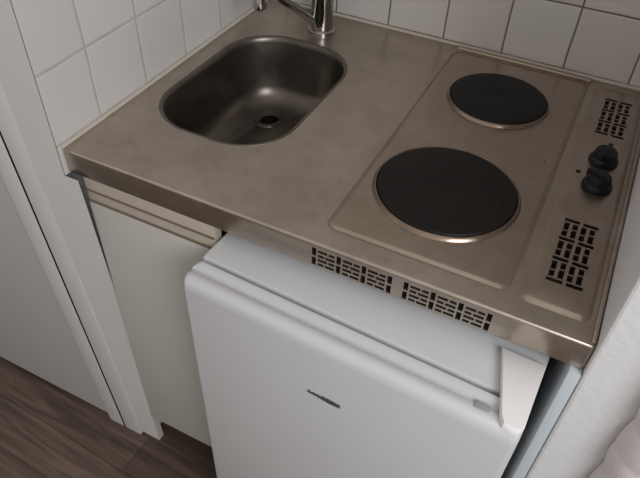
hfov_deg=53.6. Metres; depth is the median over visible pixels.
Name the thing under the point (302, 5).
sealant
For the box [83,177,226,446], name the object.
base cabinet
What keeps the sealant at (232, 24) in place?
attached to the countertop
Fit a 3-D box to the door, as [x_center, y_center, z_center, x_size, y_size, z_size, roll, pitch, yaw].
[-0.835,-0.463,0.944,0.837,2.034,0.032,20,47,18]
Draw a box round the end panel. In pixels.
[501,357,582,477]
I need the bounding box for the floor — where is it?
[0,356,216,477]
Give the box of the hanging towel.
[589,407,639,477]
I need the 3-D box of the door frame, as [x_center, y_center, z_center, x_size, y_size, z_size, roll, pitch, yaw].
[-0.494,-0.421,0.747,0.178,2.300,0.051,16,46,14]
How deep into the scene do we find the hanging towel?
0.72 m
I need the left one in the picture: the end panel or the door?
the door
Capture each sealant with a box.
[61,0,268,148]
[274,0,639,91]
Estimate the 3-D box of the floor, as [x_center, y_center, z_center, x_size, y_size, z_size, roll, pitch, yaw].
[-1.083,0.949,0.990,3.800,0.050,3.350,20,47,18]
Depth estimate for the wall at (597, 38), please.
1.10 m
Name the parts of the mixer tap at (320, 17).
spout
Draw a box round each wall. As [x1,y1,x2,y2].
[10,0,252,423]
[292,0,639,87]
[525,153,639,477]
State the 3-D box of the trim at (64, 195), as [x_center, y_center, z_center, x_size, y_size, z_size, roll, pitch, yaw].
[-0.411,-0.384,0.712,0.161,2.300,0.032,20,47,18]
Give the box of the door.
[0,174,106,411]
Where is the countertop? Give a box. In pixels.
[63,0,639,368]
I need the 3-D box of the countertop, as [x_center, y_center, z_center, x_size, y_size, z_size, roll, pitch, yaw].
[0.095,-0.148,1.034,0.750,0.166,0.599,20,47,18]
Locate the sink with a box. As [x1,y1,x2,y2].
[159,35,347,145]
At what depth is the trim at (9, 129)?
1.11 m
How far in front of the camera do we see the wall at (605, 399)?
0.72 m
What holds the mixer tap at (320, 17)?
on the countertop
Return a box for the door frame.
[0,131,125,425]
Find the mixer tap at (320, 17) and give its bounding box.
[253,0,335,35]
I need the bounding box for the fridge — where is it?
[184,232,549,477]
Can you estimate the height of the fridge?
0.772 m
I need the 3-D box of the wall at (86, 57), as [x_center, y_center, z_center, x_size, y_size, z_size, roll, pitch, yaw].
[-0.257,-0.588,0.859,0.062,2.400,0.607,20,47,18]
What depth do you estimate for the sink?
1.18 m
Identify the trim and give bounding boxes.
[0,0,163,439]
[0,81,142,433]
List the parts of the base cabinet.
rail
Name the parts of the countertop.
hob panel, control panel, control knob, control knob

